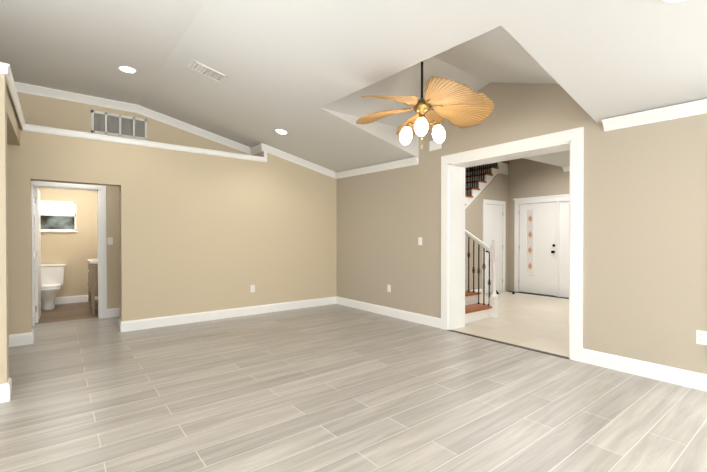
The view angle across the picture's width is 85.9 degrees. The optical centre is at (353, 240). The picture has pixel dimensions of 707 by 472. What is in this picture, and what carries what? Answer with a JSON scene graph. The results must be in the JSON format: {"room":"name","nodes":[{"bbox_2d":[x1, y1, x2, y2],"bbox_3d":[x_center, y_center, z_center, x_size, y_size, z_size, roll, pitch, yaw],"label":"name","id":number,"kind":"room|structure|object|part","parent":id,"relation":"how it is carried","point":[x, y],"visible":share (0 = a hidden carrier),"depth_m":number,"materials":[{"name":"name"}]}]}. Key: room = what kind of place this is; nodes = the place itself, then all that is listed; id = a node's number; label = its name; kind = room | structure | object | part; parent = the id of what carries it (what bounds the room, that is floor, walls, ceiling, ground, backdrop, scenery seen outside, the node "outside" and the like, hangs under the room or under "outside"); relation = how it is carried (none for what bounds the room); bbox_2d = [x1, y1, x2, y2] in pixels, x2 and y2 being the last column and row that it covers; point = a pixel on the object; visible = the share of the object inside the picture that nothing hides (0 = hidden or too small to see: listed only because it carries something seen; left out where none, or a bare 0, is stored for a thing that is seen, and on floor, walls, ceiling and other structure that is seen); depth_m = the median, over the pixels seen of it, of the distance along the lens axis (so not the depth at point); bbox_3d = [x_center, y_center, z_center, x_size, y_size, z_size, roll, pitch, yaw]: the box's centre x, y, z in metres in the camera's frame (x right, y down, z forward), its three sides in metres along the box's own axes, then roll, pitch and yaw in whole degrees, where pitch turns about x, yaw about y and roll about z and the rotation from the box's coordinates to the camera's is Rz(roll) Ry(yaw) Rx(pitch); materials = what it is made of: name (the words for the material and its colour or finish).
{"room":"empty living room","nodes":[
{"label":"empty living room","id":0,"kind":"room"},
{"bbox_2d":[0,74,19,383],"bbox_3d":[-5.298,-0.049,2.181,5.040,2.620,1.970,0,1,-38],"label":"wall","id":1,"kind":"structure","parent":0,"point":[9,127],"depth_m":2.96,"materials":[{"name":"beige paint"}]},
{"bbox_2d":[0,377,11,402],"bbox_3d":[-4.731,1.197,1.480,5.056,0.140,0.182,0,1,-38],"label":"baseboard","id":2,"kind":"structure","parent":1,"relation":"attached to","point":[5,392],"depth_m":2.95,"materials":[{"name":"white paint"}]},
{"bbox_2d":[0,62,11,76],"bbox_3d":[-4.670,-1.313,1.392,5.070,0.078,0.030,0,1,-38],"label":"crown molding","id":3,"kind":"structure","parent":1,"relation":"attached to","point":[5,68],"depth_m":2.93,"materials":[{"name":"white paint"}]},
{"bbox_2d":[5,76,26,130],"bbox_3d":[-3.285,-1.333,3.712,0.030,0.078,1.920,0,1,-38],"label":"crown molding","id":4,"kind":"structure","parent":1,"relation":"attached to","point":[10,81],"depth_m":3.60,"materials":[{"name":"white paint"}]},
{"bbox_2d":[27,124,334,177],"bbox_3d":[-2.134,-1.391,5.843,4.470,0.437,0.080,0,1,-38],"label":"crown molding","id":5,"kind":"structure","parent":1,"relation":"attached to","point":[32,128],"depth_m":5.57,"materials":[{"name":"white paint"}]},
{"bbox_3d":[-0.961,-1.399,6.761,1.491,0.437,0.080,0,1,-38],"label":"ceiling crown trim","id":6,"kind":"part","parent":5,"relation":"part of","materials":[{"name":"white wood"}]},
{"bbox_2d":[34,186,119,308],"bbox_3d":[-4.887,0.004,6.007,3.600,2.450,3.150,0,1,-38],"label":"wall","id":7,"kind":"structure","parent":0,"point":[73,252],"depth_m":7.30,"materials":[{"name":"beige paint"}]},
{"bbox_2d":[40,200,77,231],"bbox_3d":[-5.679,-0.454,7.211,0.720,0.595,0.090,0,1,-38],"label":"bathroom window","id":8,"kind":"structure","parent":7,"relation":"attached to","point":[57,216],"depth_m":7.26,"materials":[{"name":"white paint"}]},
{"bbox_3d":[-5.694,-0.615,7.230,0.620,0.215,0.010,0,1,-38],"label":"glass","id":9,"kind":"part","parent":8,"relation":"part of","materials":[{"name":"white glass"}]},
{"bbox_3d":[-5.694,-0.340,7.232,0.620,0.255,0.010,0,1,-38],"label":"glass","id":10,"kind":"part","parent":8,"relation":"part of","materials":[{"name":"grey glass"}]},
{"bbox_2d":[31,181,106,325],"bbox_3d":[-4.343,0.171,5.767,0.990,2.120,0.140,0,1,-38],"label":"door frame","id":11,"kind":"structure","parent":7,"relation":"attached to","point":[102,251],"depth_m":5.97,"materials":[{"name":"white paint"}]},
{"bbox_2d":[34,187,40,322],"bbox_3d":[-4.918,0.214,5.888,0.091,2.008,0.782,0,1,-38],"label":"bathroom door","id":12,"kind":"structure","parent":11,"relation":"attached to","point":[37,228],"depth_m":5.61,"materials":[{"name":"white paint"}]},
{"bbox_3d":[-4.916,0.210,5.861,0.062,1.690,0.738,0,1,-38],"label":"bathroom door hardware","id":13,"kind":"part","parent":12,"relation":"part of","materials":[{"name":"white wood"}]},
{"bbox_2d":[41,295,97,305],"bbox_3d":[-5.429,1.147,7.392,1.380,0.140,0.016,0,1,-38],"label":"baseboard","id":14,"kind":"structure","parent":7,"relation":"attached to","point":[71,299],"depth_m":7.35,"materials":[{"name":"white paint"}]},
{"bbox_2d":[107,237,112,244],"bbox_3d":[-3.880,0.008,6.059,0.072,0.116,0.009,0,1,-38],"label":"light switch","id":15,"kind":"object","parent":7,"relation":"attached to","point":[109,240],"visible":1,"depth_m":6.05,"materials":[{"name":"white plastic"}]},
{"bbox_2d":[107,308,119,317],"bbox_3d":[-3.553,1.156,6.320,0.925,0.140,0.016,0,1,-38],"label":"baseboard","id":16,"kind":"structure","parent":7,"relation":"attached to","point":[113,312],"depth_m":6.08,"materials":[{"name":"white paint"}]},
{"bbox_2d":[11,92,258,155],"bbox_3d":[-4.889,-1.766,4.225,8.220,1.180,0.370,0,1,-38],"label":"wall","id":17,"kind":"structure","parent":0,"point":[52,112],"depth_m":5.22,"materials":[{"name":"beige paint"}]},
{"bbox_2d":[91,110,146,139],"bbox_3d":[-3.369,-1.657,5.489,0.690,0.310,0.013,0,1,-38],"label":"air vent","id":18,"kind":"object","parent":17,"relation":"in","point":[106,123],"visible":1,"depth_m":5.48,"materials":[{"name":"white metal"}]},
{"bbox_2d":[14,82,249,153],"bbox_3d":[-4.952,-1.732,4.209,8.100,0.484,0.080,0,1,-38],"label":"crown molding","id":19,"kind":"structure","parent":17,"relation":"attached to","point":[81,98],"depth_m":5.49,"materials":[{"name":"white paint"}]},
{"bbox_2d":[7,124,336,334],"bbox_3d":[-4.170,-0.558,4.436,9.600,3.600,0.200,0,1,-38],"label":"wall","id":20,"kind":"structure","parent":0,"point":[198,233],"depth_m":5.68,"materials":[{"name":"beige paint"}]},
{"bbox_2d":[9,329,33,346],"bbox_3d":[-4.588,1.175,4.114,1.726,0.140,0.216,0,1,-38],"label":"baseboard","id":21,"kind":"structure","parent":20,"relation":"attached to","point":[20,339],"depth_m":4.49,"materials":[{"name":"white paint"}]},
{"bbox_2d":[119,296,335,331],"bbox_3d":[-1.731,1.157,6.221,3.576,0.140,0.016,0,1,-38],"label":"baseboard","id":22,"kind":"structure","parent":20,"relation":"attached to","point":[139,324],"depth_m":5.91,"materials":[{"name":"white paint"}]},
{"bbox_2d":[250,145,257,154],"bbox_3d":[-1.651,-1.553,6.499,0.080,0.108,0.360,0,1,-38],"label":"crown molding","id":23,"kind":"structure","parent":20,"relation":"attached to","point":[254,150],"depth_m":6.58,"materials":[{"name":"white paint"}]},
{"bbox_2d":[264,150,266,161],"bbox_3d":[-1.480,-1.429,6.391,0.055,0.224,0.022,0,1,-38],"label":"trim","id":24,"kind":"structure","parent":20,"relation":"attached to","point":[265,155],"depth_m":6.38,"materials":[{"name":"white paint"}]},
{"bbox_2d":[0,291,706,471],"bbox_3d":[-0.569,1.302,3.174,13.700,0.101,12.950,0,1,-38],"label":"floor","id":25,"kind":"structure","parent":0,"point":[334,388],"depth_m":2.98,"materials":[{"name":"grey tile"}]},
{"bbox_2d":[34,264,64,310],"bbox_3d":[-5.519,0.834,6.826,0.555,0.775,0.762,0,1,-38],"label":"toilet","id":26,"kind":"object","parent":25,"relation":"on","point":[52,277],"visible":0.75,"depth_m":6.89,"materials":[{"name":"white ceramic"}]},
{"bbox_3d":[-5.658,0.682,7.047,0.500,0.475,0.240,0,1,-38],"label":"tank","id":27,"kind":"part","parent":26,"relation":"part of","materials":[{"name":"white ceramic"}]},
{"bbox_3d":[-5.432,1.002,6.762,0.380,0.440,0.552,0,1,-38],"label":"bowl","id":28,"kind":"part","parent":26,"relation":"part of","materials":[{"name":"white ceramic"}]},
{"bbox_2d":[87,259,97,314],"bbox_3d":[-4.367,0.666,6.730,0.573,1.112,0.830,0,1,-38],"label":"bathroom vanity","id":29,"kind":"object","parent":25,"relation":"on","point":[92,283],"visible":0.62,"depth_m":6.30,"materials":[{"name":"brown wood"}]},
{"bbox_2d":[465,161,508,322],"bbox_3d":[2.340,-0.852,7.635,3.880,4.134,2.515,0,1,-38],"label":"staircase","id":30,"kind":"structure","parent":25,"relation":"on","point":[478,179],"depth_m":6.26,"materials":[{"name":"white paint"}]},
{"bbox_2d":[448,330,569,358],"bbox_3d":[1.795,1.263,4.616,0.060,0.055,1.580,0,1,-38],"label":"threshold strip","id":31,"kind":"object","parent":25,"relation":"on","point":[548,353],"visible":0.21,"depth_m":4.48,"materials":[{"name":"brown"}]},
{"bbox_2d":[0,0,706,172],"bbox_3d":[-1.199,-1.567,0.911,9.950,1.044,10.200,0,1,-38],"label":"ceiling","id":32,"kind":"structure","parent":0,"point":[291,67],"depth_m":3.35,"materials":[{"name":"white paint"}]},
{"bbox_2d":[118,66,136,72],"bbox_3d":[-2.578,-1.949,4.336,0.195,0.013,0.195,0,1,13],"label":"recessed light","id":33,"kind":"object","parent":32,"relation":"in","point":[126,69],"depth_m":4.33,"materials":[{"name":"white paint"}]},
{"bbox_2d":[187,60,227,82],"bbox_3d":[-1.607,-1.852,4.182,0.374,0.092,0.230,0,1,-38],"label":"ceiling vent","id":34,"kind":"object","parent":32,"relation":"in","point":[201,68],"visible":0.98,"depth_m":4.16,"materials":[{"name":"white metal"}]},
{"bbox_2d":[275,129,287,134],"bbox_3d":[-1.063,-1.602,5.600,0.192,0.050,0.195,0,1,-29],"label":"recessed light","id":35,"kind":"object","parent":32,"relation":"in","point":[280,131],"depth_m":5.60,"materials":[{"name":"white paint"}]},
{"bbox_2d":[663,0,686,2],"bbox_3d":[1.897,-1.442,2.190,0.192,0.050,0.195,0,1,-29],"label":"recessed light","id":36,"kind":"object","parent":32,"relation":"in","point":[668,1],"depth_m":2.27,"materials":[{"name":"white paint"}]},
{"bbox_2d":[321,25,596,157],"bbox_3d":[0.914,-1.455,4.107,1.985,1.000,2.370,0,1,-38],"label":"ceiling","id":37,"kind":"structure","parent":0,"point":[500,54],"depth_m":4.07,"materials":[{"name":"white paint"}]},
{"bbox_3d":[0.323,-1.351,4.142,0.608,0.086,0.616,0,18,33],"label":"blade","id":38,"kind":"part","parent":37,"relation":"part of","materials":[{"name":"orange wood"}]},
{"bbox_3d":[0.409,-1.347,3.639,0.608,0.086,0.616,0,18,-39],"label":"blade","id":39,"kind":"part","parent":37,"relation":"part of","materials":[{"name":"orange wood"}]},
{"bbox_3d":[0.774,-1.353,4.379,0.616,0.086,0.608,-17,-4,14],"label":"blade","id":40,"kind":"part","parent":37,"relation":"part of","materials":[{"name":"orange wood"}]},
{"bbox_3d":[0.707,-1.214,3.946,0.409,0.520,0.427,0,1,-38],"label":"motor","id":41,"kind":"part","parent":37,"relation":"part of","materials":[{"name":"gold metal"}]},
{"bbox_3d":[0.691,-1.454,3.930,1.416,1.000,1.429,0,1,-38],"label":"ceiling fan","id":42,"kind":"part","parent":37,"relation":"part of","materials":[{"name":"orange wood"}]},
{"bbox_3d":[0.913,-1.347,3.565,0.616,0.086,0.608,18,-6,-20],"label":"blade","id":43,"kind":"part","parent":37,"relation":"part of","materials":[{"name":"orange wood"}]},
{"bbox_3d":[1.139,-1.351,4.022,0.608,0.086,0.616,0,-17,-3],"label":"blade","id":44,"kind":"part","parent":37,"relation":"part of","materials":[{"name":"orange wood"}]},
{"bbox_2d":[465,174,508,291],"bbox_3d":[2.512,-0.163,8.204,2.935,2.745,0.100,0,1,-38],"label":"wall","id":45,"kind":"structure","parent":0,"point":[496,188],"depth_m":8.35,"materials":[{"name":"beige paint"}]},
{"bbox_2d":[485,204,502,293],"bbox_3d":[3.200,0.186,8.711,0.722,2.014,0.043,0,1,-38],"label":"closet door","id":46,"kind":"structure","parent":45,"relation":"in","point":[494,221],"depth_m":8.72,"materials":[{"name":"white paint"}]},
{"bbox_2d":[482,199,505,294],"bbox_3d":[3.220,0.145,8.685,0.910,2.120,0.020,0,1,-38],"label":"door frame","id":47,"kind":"structure","parent":45,"relation":"in","point":[496,202],"depth_m":8.76,"materials":[{"name":"white paint"}]},
{"bbox_2d":[336,82,706,373],"bbox_3d":[2.706,-0.552,3.719,0.350,3.600,9.800,0,1,-38],"label":"wall","id":48,"kind":"structure","parent":0,"point":[644,242],"depth_m":3.76,"materials":[{"name":"beige paint"}]},
{"bbox_2d":[335,157,417,178],"bbox_3d":[0.281,-1.206,6.466,0.080,0.138,2.123,0,1,-38],"label":"crown molding","id":49,"kind":"structure","parent":48,"relation":"attached to","point":[414,160],"depth_m":6.27,"materials":[{"name":"white paint"}]},
{"bbox_2d":[336,296,440,327],"bbox_3d":[0.455,1.156,6.315,0.016,0.140,2.520,0,1,-38],"label":"baseboard","id":50,"kind":"structure","parent":48,"relation":"attached to","point":[396,313],"depth_m":6.09,"materials":[{"name":"white paint"}]},
{"bbox_2d":[418,237,421,244],"bbox_3d":[0.988,0.012,5.630,0.009,0.116,0.072,0,1,-38],"label":"light switch","id":51,"kind":"object","parent":48,"relation":"attached to","point":[419,240],"visible":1,"depth_m":5.63,"materials":[{"name":"white plastic"}]},
{"bbox_2d":[429,140,441,150],"bbox_3d":[1.160,-1.356,5.392,0.016,0.140,0.210,0,1,-38],"label":"air vent","id":52,"kind":"object","parent":48,"relation":"in","point":[434,145],"visible":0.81,"depth_m":5.40,"materials":[{"name":"white"}]},
{"bbox_2d":[441,127,583,361],"bbox_3d":[1.933,0.037,4.713,0.390,2.405,1.810,0,1,-38],"label":"door frame","id":53,"kind":"structure","parent":48,"relation":"attached to","point":[454,166],"depth_m":4.72,"materials":[{"name":"white paint"}]},
{"bbox_2d":[582,348,706,391],"bbox_3d":[3.963,1.194,1.829,0.016,0.140,5.250,0,1,-38],"label":"baseboard","id":54,"kind":"structure","parent":48,"relation":"attached to","point":[683,377],"depth_m":3.46,"materials":[{"name":"white paint"}]},
{"bbox_2d":[602,99,706,130],"bbox_3d":[3.996,-1.090,1.716,0.080,0.126,5.062,0,1,-38],"label":"crown molding","id":55,"kind":"structure","parent":48,"relation":"attached to","point":[693,108],"depth_m":3.37,"materials":[{"name":"white paint"}]},
{"bbox_2d":[696,330,706,344],"bbox_3d":[2.913,0.813,3.176,0.008,0.116,0.072,0,1,-38],"label":"outlet","id":56,"kind":"object","parent":48,"relation":"attached to","point":[701,335],"visible":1,"depth_m":3.18,"materials":[{"name":"white plastic"}]},
{"bbox_2d":[494,158,569,291],"bbox_3d":[5.205,-1.282,7.254,0.150,5.000,7.300,0,1,-38],"label":"wall","id":57,"kind":"structure","parent":0,"point":[529,178],"depth_m":8.68,"materials":[{"name":"beige paint"}]},
{"bbox_2d":[513,194,568,297],"bbox_3d":[4.236,0.116,8.400,0.100,2.185,1.440,0,1,-38],"label":"door frame","id":58,"kind":"structure","parent":57,"relation":"in","point":[562,200],"depth_m":8.17,"materials":[{"name":"white paint"}]},
{"bbox_3d":[4.035,0.046,8.680,0.010,1.480,0.150,0,1,-38],"label":"glass","id":59,"kind":"part","parent":58,"relation":"part of","materials":[{"name":"white glass"}]},
{"bbox_2d":[519,202,556,295],"bbox_3d":[4.146,0.178,8.546,0.053,2.033,0.852,0,1,-38],"label":"front door","id":60,"kind":"structure","parent":58,"relation":"attached to","point":[542,279],"depth_m":8.48,"materials":[{"name":"white paint"}]},
{"bbox_2d":[562,166,569,171],"bbox_3d":[5.873,-1.486,6.220,0.070,0.095,4.650,0,1,-38],"label":"crown molding","id":61,"kind":"structure","parent":57,"relation":"attached to","point":[566,169],"depth_m":8.00,"materials":[{"name":"white paint"}]},
{"bbox_2d":[524,150,569,166],"bbox_3d":[3.641,-2.651,5.956,3.900,2.240,7.000,0,1,-38],"label":"ceiling","id":62,"kind":"structure","parent":0,"point":[561,159],"depth_m":7.15,"materials":[{"name":"white paint"}]}
]}

